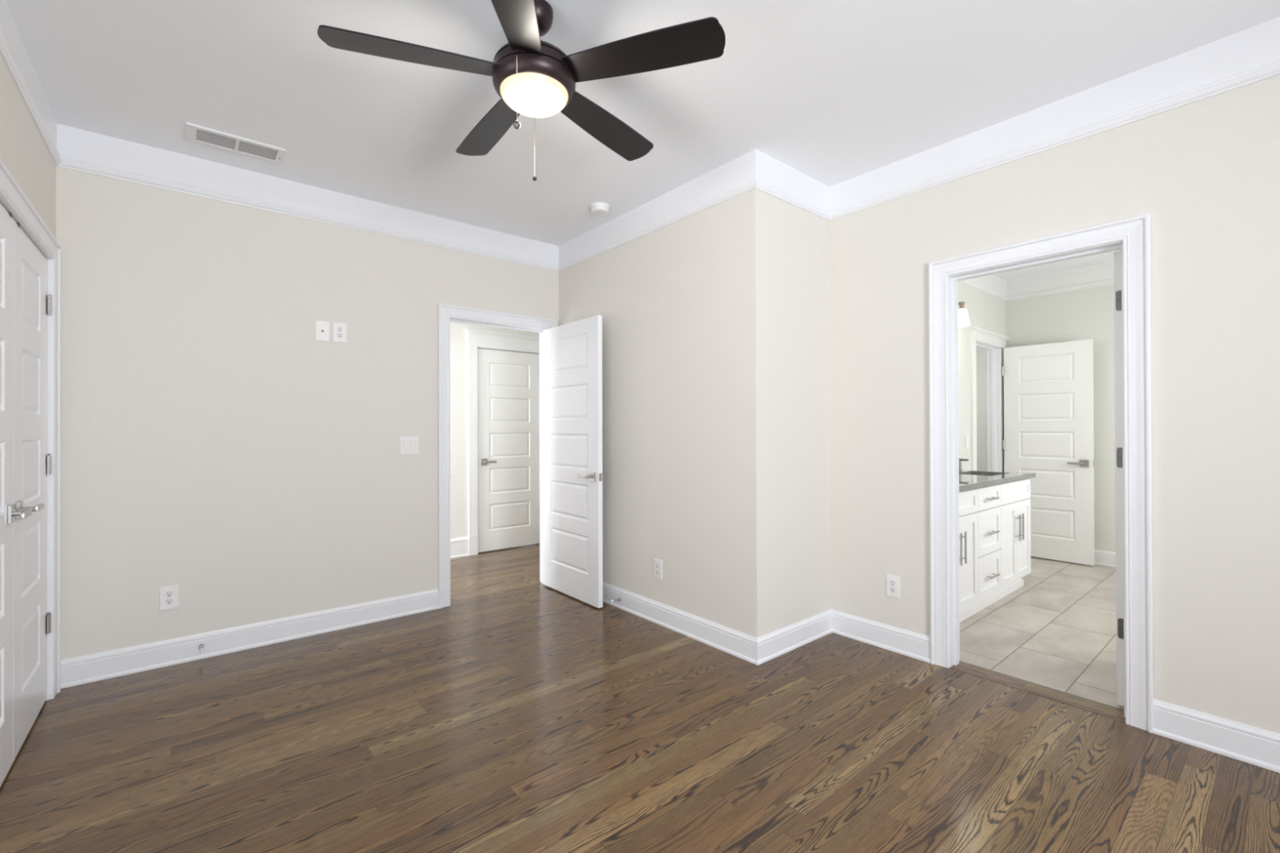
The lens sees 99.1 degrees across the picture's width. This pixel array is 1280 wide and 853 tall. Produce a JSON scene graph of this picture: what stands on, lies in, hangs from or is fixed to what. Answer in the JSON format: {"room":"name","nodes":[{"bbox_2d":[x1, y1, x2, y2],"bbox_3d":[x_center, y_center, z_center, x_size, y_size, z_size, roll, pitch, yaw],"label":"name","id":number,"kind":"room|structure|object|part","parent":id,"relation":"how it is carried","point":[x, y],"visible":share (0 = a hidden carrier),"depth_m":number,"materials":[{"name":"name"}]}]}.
{"room":"empty bedroom","nodes":[
{"label":"empty bedroom","id":0,"kind":"room"},
{"bbox_2d":[0,54,56,238],"bbox_3d":[-0.783,-0.118,0.083,0.120,2.741,6.567,0,0,-40],"label":"wall","id":1,"kind":"structure","parent":0,"point":[24,152],"depth_m":2.14,"materials":[{"name":"paint"}]},
{"bbox_2d":[0,203,31,786],"bbox_3d":[-2.130,0.238,1.800,0.089,2.025,0.634,0,0,-40],"label":"door","id":2,"kind":"structure","parent":1,"relation":"in","point":[8,513],"depth_m":1.96,"materials":[{"name":"paint"}]},
{"bbox_3d":[-2.298,0.319,1.994,0.009,0.066,0.066,0,0,-40],"label":"lever handle","id":3,"kind":"part","parent":2,"relation":"part of","materials":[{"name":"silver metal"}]},
{"bbox_3d":[-2.244,0.319,1.971,0.046,0.020,0.125,0,0,-40],"label":"lever","id":4,"kind":"part","parent":2,"relation":"part of","materials":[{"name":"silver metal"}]},
{"bbox_2d":[0,159,61,700],"bbox_3d":[-2.373,0.198,2.015,0.144,2.133,1.451,0,0,-40],"label":"door frame","id":5,"kind":"structure","parent":1,"relation":"attached to","point":[11,193],"depth_m":2.54,"materials":[{"name":"paint"}]},
{"bbox_2d":[13,220,51,761],"bbox_3d":[-2.549,0.242,2.304,0.089,2.025,0.667,0,0,-40],"label":"door","id":6,"kind":"structure","parent":1,"relation":"in","point":[32,303],"depth_m":2.26,"materials":[{"name":"paint"}]},
{"bbox_3d":[-2.377,0.320,2.090,0.009,0.066,0.066,0,0,-40],"label":"lever handle","id":7,"kind":"part","parent":6,"relation":"part of","materials":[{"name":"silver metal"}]},
{"bbox_3d":[-2.391,0.320,2.147,0.046,0.020,0.125,0,0,-40],"label":"lever","id":8,"kind":"part","parent":6,"relation":"part of","materials":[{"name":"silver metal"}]},
{"bbox_2d":[0,0,1279,265],"bbox_3d":[0.586,-1.393,1.306,3.549,0.188,6.447,0,0,-40],"label":"trim band","id":9,"kind":"object","parent":1,"relation":"attached to","point":[1257,46],"visible":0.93,"depth_m":2.93,"materials":[{"name":"paint"}]},
{"bbox_2d":[0,26,1279,271],"bbox_3d":[0.586,-1.304,1.306,3.549,0.050,6.447,0,0,-40],"label":"trim","id":10,"kind":"structure","parent":1,"relation":"attached to","point":[1273,68],"depth_m":2.88,"materials":[{"name":"paint"}]},
{"bbox_2d":[55,166,559,659],"bbox_3d":[-1.544,-0.101,3.797,3.697,2.741,0.120,0,0,-40],"label":"wall","id":11,"kind":"structure","parent":0,"point":[246,462],"depth_m":3.10,"materials":[{"name":"paint"}]},
{"bbox_2d":[160,584,178,610],"bbox_3d":[-2.508,0.911,2.906,0.076,0.122,0.009,0,0,-40],"label":"wall outlet","id":12,"kind":"object","parent":11,"relation":"attached to","point":[169,595],"visible":1,"depth_m":2.90,"materials":[{"name":"plastic"}]},
{"bbox_2d":[164,591,173,597],"bbox_3d":[-2.506,0.892,2.904,0.034,0.034,0.003,0,0,-40],"label":"receptacle","id":13,"kind":"object","parent":12,"relation":"attached to","point":[167,593],"depth_m":2.90,"materials":[{"name":"plastic"}]},
{"bbox_2d":[164,598,173,604],"bbox_3d":[-2.506,0.931,2.904,0.034,0.034,0.003,0,0,-40],"label":"receptacle","id":14,"kind":"object","parent":12,"relation":"attached to","point":[167,601],"depth_m":2.90,"materials":[{"name":"plastic"}]},
{"bbox_2d":[198,644,204,651],"bbox_3d":[-2.374,1.200,2.954,0.024,0.024,0.076,0,0,-40],"label":"door stop","id":15,"kind":"object","parent":11,"relation":"attached to","point":[201,646],"visible":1,"depth_m":2.97,"materials":[{"name":"silver metal"}]},
{"bbox_2d":[60,588,439,688],"bbox_3d":[-2.116,1.202,3.222,1.842,0.133,0.021,0,0,-40],"label":"baseboard","id":16,"kind":"structure","parent":11,"relation":"attached to","point":[82,669],"depth_m":3.07,"materials":[{"name":"paint"}]},
{"bbox_2d":[315,320,329,341],"bbox_3d":[-1.960,-0.590,3.368,0.076,0.122,0.014,0,0,-40],"label":"cable plate","id":17,"kind":"object","parent":11,"relation":"attached to","point":[322,328],"visible":1,"depth_m":3.37,"materials":[{"name":"plastic"}]},
{"bbox_2d":[333,322,346,342],"bbox_3d":[-1.888,-0.591,3.431,0.076,0.122,0.009,0,0,-40],"label":"wall outlet","id":18,"kind":"object","parent":11,"relation":"attached to","point":[340,330],"visible":1,"depth_m":3.43,"materials":[{"name":"plastic"}]},
{"bbox_2d":[337,326,342,332],"bbox_3d":[-1.886,-0.611,3.429,0.034,0.034,0.003,0,0,-40],"label":"receptacle","id":19,"kind":"object","parent":18,"relation":"attached to","point":[340,329],"depth_m":3.43,"materials":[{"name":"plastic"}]},
{"bbox_2d":[337,333,342,337],"bbox_3d":[-1.886,-0.572,3.429,0.034,0.034,0.003,0,0,-40],"label":"receptacle","id":20,"kind":"object","parent":18,"relation":"attached to","point":[339,335],"depth_m":3.43,"materials":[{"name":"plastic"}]},
{"bbox_2d":[400,436,418,454],"bbox_3d":[-1.561,0.128,3.697,0.122,0.122,0.010,0,0,-40],"label":"light switch","id":21,"kind":"object","parent":11,"relation":"attached to","point":[408,445],"visible":1,"depth_m":3.69,"materials":[{"name":"plastic"}]},
{"bbox_2d":[437,303,557,608],"bbox_3d":[-1.078,0.206,4.166,0.961,2.128,0.144,0,0,-40],"label":"door frame","id":22,"kind":"structure","parent":11,"relation":"attached to","point":[445,312],"depth_m":3.86,"materials":[{"name":"paint"}]},
{"bbox_2d":[542,315,604,608],"bbox_3d":[-0.518,0.243,4.072,0.143,2.025,0.780,0,0,-40],"label":"door","id":23,"kind":"structure","parent":11,"relation":"in","point":[572,352],"depth_m":4.02,"materials":[{"name":"paint"}]},
{"bbox_3d":[-0.388,0.351,3.840,0.046,0.020,0.125,0,0,-40],"label":"lever","id":24,"kind":"part","parent":23,"relation":"part of","materials":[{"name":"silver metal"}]},
{"bbox_3d":[-0.334,0.351,3.816,0.009,0.066,0.066,0,0,-40],"label":"lever handle","id":25,"kind":"part","parent":23,"relation":"part of","materials":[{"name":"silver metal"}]},
{"bbox_2d":[449,321,539,538],"bbox_3d":[-2.208,-0.094,5.069,5.320,2.741,0.120,0,0,-40],"label":"wall","id":26,"kind":"structure","parent":0,"point":[459,371],"depth_m":5.36,"materials":[{"name":"paint"}]},
{"bbox_2d":[450,536,468,558],"bbox_3d":[-2.905,1.183,4.389,3.140,0.186,0.024,0,0,-40],"label":"baseboard","id":27,"kind":"structure","parent":26,"relation":"attached to","point":[459,546],"depth_m":5.33,"materials":[{"name":"paint"}]},
{"bbox_2d":[465,328,539,555],"bbox_3d":[-1.382,0.158,5.727,0.960,2.237,0.162,0,0,-40],"label":"door frame","id":28,"kind":"structure","parent":26,"relation":"attached to","point":[476,338],"depth_m":5.44,"materials":[{"name":"paint"}]},
{"bbox_2d":[477,348,539,552],"bbox_3d":[-1.340,0.239,5.703,0.740,2.050,0.089,0,0,-40],"label":"door","id":29,"kind":"structure","parent":26,"relation":"in","point":[508,382],"depth_m":5.69,"materials":[{"name":"paint"}]},
{"bbox_3d":[-1.575,0.358,5.513,0.066,0.066,0.009,0,0,-40],"label":"lever handle","id":30,"kind":"part","parent":29,"relation":"part of","materials":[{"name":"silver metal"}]},
{"bbox_3d":[-1.518,0.358,5.527,0.125,0.020,0.046,0,0,-40],"label":"lever","id":31,"kind":"part","parent":29,"relation":"part of","materials":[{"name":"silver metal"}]},
{"bbox_2d":[0,543,1279,852],"bbox_3d":[0.939,1.284,3.001,7.760,0.050,8.870,0,0,-40],"label":"floor","id":32,"kind":"structure","parent":0,"point":[521,713],"depth_m":2.13,"materials":[{"name":"brown wood"}]},
{"bbox_2d":[959,478,1031,622],"bbox_3d":[2.215,0.832,3.913,1.950,0.854,0.554,0,0,-40],"label":"bathroom vanity","id":33,"kind":"object","parent":32,"relation":"on","point":[995,526],"visible":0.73,"depth_m":3.82,"materials":[{"name":"paint"}]},
{"bbox_3d":[1.976,0.758,3.381,0.012,0.200,0.040,0,0,-40],"label":"pull handle","id":34,"kind":"part","parent":33,"relation":"part of","materials":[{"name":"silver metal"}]},
{"bbox_3d":[2.029,0.758,3.425,0.012,0.200,0.040,0,0,-40],"label":"pull handle","id":35,"kind":"part","parent":33,"relation":"part of","materials":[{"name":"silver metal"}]},
{"bbox_3d":[2.116,0.869,3.532,0.336,0.590,0.019,0,0,-40],"label":"cabinet door","id":36,"kind":"part","parent":33,"relation":"part of","materials":[{"name":"paint"}]},
{"bbox_3d":[2.417,0.725,3.783,0.439,0.300,0.019,0,0,-40],"label":"drawer","id":37,"kind":"part","parent":33,"relation":"part of","materials":[{"name":"paint"}]},
{"bbox_3d":[2.416,0.491,3.784,0.439,0.151,0.019,0,0,-40],"label":"drawer","id":38,"kind":"part","parent":33,"relation":"part of","materials":[{"name":"paint"}]},
{"bbox_3d":[2.417,1.024,3.782,0.439,0.282,0.019,0,0,-40],"label":"drawer","id":39,"kind":"part","parent":33,"relation":"part of","materials":[{"name":"paint"}]},
{"bbox_3d":[2.432,1.028,3.758,0.156,0.012,0.040,0,0,-40],"label":"pull handle","id":40,"kind":"part","parent":33,"relation":"part of","materials":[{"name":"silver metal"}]},
{"bbox_3d":[2.431,0.729,3.759,0.156,0.012,0.040,0,0,-40],"label":"pull handle","id":41,"kind":"part","parent":33,"relation":"part of","materials":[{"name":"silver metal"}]},
{"bbox_3d":[2.430,0.496,3.760,0.156,0.012,0.040,0,0,-40],"label":"pull handle","id":42,"kind":"part","parent":33,"relation":"part of","materials":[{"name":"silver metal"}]},
{"bbox_2d":[959,469,1035,492],"bbox_3d":[2.205,0.387,3.915,2.005,0.035,0.549,0,0,-40],"label":"countertop","id":43,"kind":"structure","parent":33,"relation":"on","point":[969,479],"depth_m":3.98,"materials":[{"name":"grey stone"}]},
{"bbox_2d":[959,457,968,471],"bbox_3d":[2.660,0.316,4.521,0.052,0.109,0.110,0,0,-40],"label":"bathroom faucet","id":44,"kind":"object","parent":43,"relation":"on","point":[960,460],"visible":0.41,"depth_m":4.51,"materials":[{"name":"silver metal"}]},
{"bbox_3d":[2.719,0.870,4.033,0.337,0.590,0.019,0,0,-40],"label":"cabinet door","id":45,"kind":"part","parent":33,"relation":"part of","materials":[{"name":"paint"}]},
{"bbox_3d":[2.841,0.759,4.099,0.012,0.200,0.040,0,0,-40],"label":"pull handle","id":46,"kind":"part","parent":33,"relation":"part of","materials":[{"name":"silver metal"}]},
{"bbox_3d":[2.893,0.759,4.143,0.012,0.200,0.040,0,0,-40],"label":"pull handle","id":47,"kind":"part","parent":33,"relation":"part of","materials":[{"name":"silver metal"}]},
{"bbox_3d":[2.981,0.870,4.251,0.337,0.590,0.019,0,0,-40],"label":"cabinet door","id":48,"kind":"part","parent":33,"relation":"part of","materials":[{"name":"paint"}]},
{"bbox_2d":[950,661,1125,722],"bbox_3d":[1.885,1.280,2.617,0.128,0.052,0.740,0,0,-40],"label":"threshold","id":49,"kind":"object","parent":32,"relation":"on","point":[1114,713],"visible":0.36,"depth_m":2.58,"materials":[{"name":"brown wood"}]},
{"bbox_2d":[4,0,1279,280],"bbox_3d":[1.647,-1.537,2.150,7.760,0.100,6.627,0,0,-40],"label":"ceiling","id":50,"kind":"structure","parent":0,"point":[834,92],"depth_m":2.36,"materials":[{"name":"paint"}]},
{"bbox_2d":[186,121,285,164],"bbox_3d":[-2.101,-1.468,2.843,0.408,0.013,0.192,0,0,-40],"label":"ceiling vent","id":51,"kind":"object","parent":50,"relation":"in","point":[195,133],"visible":1,"depth_m":2.83,"materials":[{"name":"metal"}]},
{"bbox_2d":[317,0,725,181],"bbox_3d":[-0.396,-1.210,1.983,1.300,0.543,1.269,0,0,-40],"label":"ceiling fan","id":52,"kind":"object","parent":50,"relation":"hanging from","point":[532,77],"visible":1,"depth_m":1.84,"materials":[{"name":"brown metal"}]},
{"bbox_3d":[-0.757,-1.242,1.816,0.554,0.006,0.144,0,12,-18],"label":"blade","id":53,"kind":"part","parent":52,"relation":"part of","materials":[{"name":"brown wood"}]},
{"bbox_3d":[-0.615,-1.240,2.267,0.144,0.006,0.554,-15,8,-36],"label":"blade","id":54,"kind":"part","parent":52,"relation":"part of","materials":[{"name":"brown wood"}]},
{"bbox_3d":[-0.405,-1.113,1.796,0.003,0.218,0.002,0,0,-40],"label":"pull chain","id":55,"kind":"part","parent":52,"relation":"part of","materials":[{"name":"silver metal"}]},
{"bbox_3d":[-0.373,-1.244,1.541,0.144,0.006,0.554,12,0,0],"label":"blade","id":56,"kind":"part","parent":52,"relation":"part of","materials":[{"name":"brown wood"}]},
{"bbox_3d":[-0.376,-1.159,1.943,0.240,0.058,0.240,0,0,-40],"label":"lamp shade","id":57,"kind":"part","parent":52,"relation":"part of","materials":[{"name":"beige glass"}]},
{"bbox_3d":[-0.403,-1.083,2.086,0.003,0.255,0.002,0,0,-40],"label":"pull chain","id":58,"kind":"part","parent":52,"relation":"part of","materials":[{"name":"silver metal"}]},
{"bbox_3d":[-0.142,-1.242,2.270,0.144,0.006,0.554,-15,-9,35],"label":"blade","id":59,"kind":"part","parent":52,"relation":"part of","materials":[{"name":"brown wood"}]},
{"bbox_3d":[0.007,-1.244,1.822,0.554,0.006,0.144,0,-12,18],"label":"blade","id":60,"kind":"part","parent":52,"relation":"part of","materials":[{"name":"brown wood"}]},
{"bbox_2d":[590,202,609,215],"bbox_3d":[-0.268,-1.453,3.658,0.134,0.044,0.134,0,0,-40],"label":"smoke detector","id":61,"kind":"object","parent":50,"relation":"attached to","point":[597,208],"visible":1,"depth_m":3.62,"materials":[{"name":"plastic"}]},
{"bbox_2d":[558,195,739,631],"bbox_3d":[-0.013,-0.105,3.767,0.120,2.741,1.884,0,0,-40],"label":"wall","id":62,"kind":"structure","parent":0,"point":[665,298],"depth_m":3.41,"materials":[{"name":"paint"}]},
{"bbox_2d":[610,597,621,602],"bbox_3d":[-0.169,1.204,3.778,0.076,0.024,0.024,0,0,-40],"label":"door stop","id":63,"kind":"object","parent":62,"relation":"attached to","point":[620,598],"visible":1,"depth_m":3.78,"materials":[{"name":"silver metal"}]},
{"bbox_2d":[653,558,662,579],"bbox_3d":[0.115,0.917,3.511,0.009,0.122,0.076,0,0,-40],"label":"wall outlet","id":64,"kind":"object","parent":62,"relation":"attached to","point":[657,563],"visible":1,"depth_m":3.51,"materials":[{"name":"plastic"}]},
{"bbox_2d":[602,582,930,665],"bbox_3d":[0.443,1.197,3.672,0.743,0.133,2.599,0,0,-40],"label":"baseboard","id":65,"kind":"structure","parent":62,"relation":"attached to","point":[756,651],"depth_m":3.15,"materials":[{"name":"paint"}]},
{"bbox_2d":[737,188,1006,637],"bbox_3d":[2.179,-0.109,4.308,4.183,2.741,0.157,0,0,-40],"label":"wall","id":66,"kind":"structure","parent":0,"point":[784,542],"depth_m":3.09,"materials":[{"name":"paint"}]},
{"bbox_2d":[958,301,969,327],"bbox_3d":[2.574,-0.947,4.484,0.370,0.215,0.160,0,0,-40],"label":"vanity light","id":67,"kind":"object","parent":66,"relation":"attached to","point":[963,319],"visible":0.34,"depth_m":4.51,"materials":[{"name":"white glass"}]},
{"bbox_3d":[2.667,-1.007,4.569,0.058,0.066,0.109,0,0,-40],"label":"arm","id":68,"kind":"part","parent":67,"relation":"part of","materials":[{"name":"silver metal"}]},
{"bbox_2d":[964,435,968,448],"bbox_3d":[2.918,0.136,4.860,0.076,0.122,0.010,0,0,-40],"label":"light switch","id":69,"kind":"object","parent":66,"relation":"attached to","point":[966,437],"visible":1,"depth_m":4.85,"materials":[{"name":"plastic"}]},
{"bbox_2d":[968,326,1009,471],"bbox_3d":[3.301,0.183,5.236,0.942,2.158,0.162,0,0,-40],"label":"door frame","id":70,"kind":"structure","parent":66,"relation":"attached to","point":[993,353],"depth_m":5.44,"materials":[{"name":"paint"}]},
{"bbox_2d":[959,279,1114,301],"bbox_3d":[3.244,-1.302,3.599,3.211,0.050,2.380,0,0,-40],"label":"trim","id":71,"kind":"structure","parent":66,"relation":"attached to","point":[1110,282],"depth_m":5.16,"materials":[{"name":"paint"}]},
{"bbox_2d":[969,261,1113,296],"bbox_3d":[3.244,-1.391,3.600,3.211,0.188,2.380,0,0,-40],"label":"trim band","id":72,"kind":"object","parent":66,"relation":"attached to","point":[1104,271],"visible":0.23,"depth_m":5.21,"materials":[{"name":"paint"}]},
{"bbox_2d":[1000,339,1094,565],"bbox_3d":[3.842,0.233,5.179,0.143,2.030,0.727,0,0,-40],"label":"door","id":73,"kind":"structure","parent":66,"relation":"in","point":[1049,388],"depth_m":5.10,"materials":[{"name":"paint"}]},
{"bbox_3d":[3.963,0.334,4.957,0.046,0.020,0.125,0,0,-40],"label":"lever","id":74,"kind":"part","parent":73,"relation":"part of","materials":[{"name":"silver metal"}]},
{"bbox_3d":[4.017,0.334,4.934,0.009,0.066,0.066,0,0,-40],"label":"lever handle","id":75,"kind":"part","parent":73,"relation":"part of","materials":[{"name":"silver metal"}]},
{"bbox_2d":[976,346,987,470],"bbox_3d":[2.769,-0.105,5.681,1.520,2.741,1.200,0,0,-40],"label":"wall","id":76,"kind":"structure","parent":0,"point":[981,353],"depth_m":5.73,"materials":[{"name":"paint"}]},
{"bbox_2d":[829,74,1279,733],"bbox_3d":[2.645,-0.121,1.705,0.130,2.741,4.683,0,0,-40],"label":"wall","id":77,"kind":"structure","parent":0,"point":[1206,172],"depth_m":2.21,"materials":[{"name":"paint"}]},
{"bbox_2d":[886,573,900,598],"bbox_3d":[1.423,0.898,3.067,0.009,0.122,0.076,0,0,-40],"label":"wall outlet","id":78,"kind":"object","parent":77,"relation":"attached to","point":[893,582],"visible":1,"depth_m":3.06,"materials":[{"name":"plastic"}]},
{"bbox_2d":[889,579,896,586],"bbox_3d":[1.421,0.879,3.065,0.003,0.034,0.034,0,0,-40],"label":"receptacle","id":79,"kind":"object","parent":78,"relation":"attached to","point":[892,582],"depth_m":3.06,"materials":[{"name":"plastic"}]},
{"bbox_2d":[889,586,896,592],"bbox_3d":[1.421,0.918,3.065,0.003,0.034,0.034,0,0,-40],"label":"receptacle","id":80,"kind":"object","parent":78,"relation":"attached to","point":[892,589],"depth_m":3.06,"materials":[{"name":"plastic"}]},
{"bbox_2d":[928,213,1153,733],"bbox_3d":[1.873,0.191,2.614,0.154,2.128,0.866,0,0,-40],"label":"door frame","id":81,"kind":"structure","parent":77,"relation":"attached to","point":[1134,232],"depth_m":2.39,"materials":[{"name":"paint"}]},
{"bbox_2d":[1113,250,1124,706],"bbox_3d":[2.403,0.230,2.649,0.688,2.025,0.143,0,0,-40],"label":"door","id":82,"kind":"structure","parent":77,"relation":"in","point":[1117,255],"depth_m":2.43,"materials":[{"name":"paint"}]},
{"bbox_2d":[1152,698,1279,773],"bbox_3d":[3.057,1.179,1.090,0.021,0.133,2.982,0,0,-40],"label":"baseboard","id":83,"kind":"structure","parent":77,"relation":"attached to","point":[1259,747],"depth_m":2.09,"materials":[{"name":"paint"}]},
{"bbox_2d":[1005,284,1115,551],"bbox_3d":[4.528,-0.114,4.659,0.120,2.741,2.380,0,0,-40],"label":"wall","id":84,"kind":"structure","parent":0,"point":[1088,313],"depth_m":4.99,"materials":[{"name":"paint"}]},
{"bbox_2d":[1094,549,1115,567],"bbox_3d":[4.478,1.190,4.609,0.021,0.133,2.380,0,0,-40],"label":"baseboard","id":85,"kind":"structure","parent":84,"relation":"attached to","point":[1102,557],"depth_m":4.93,"materials":[{"name":"paint"}]}
]}

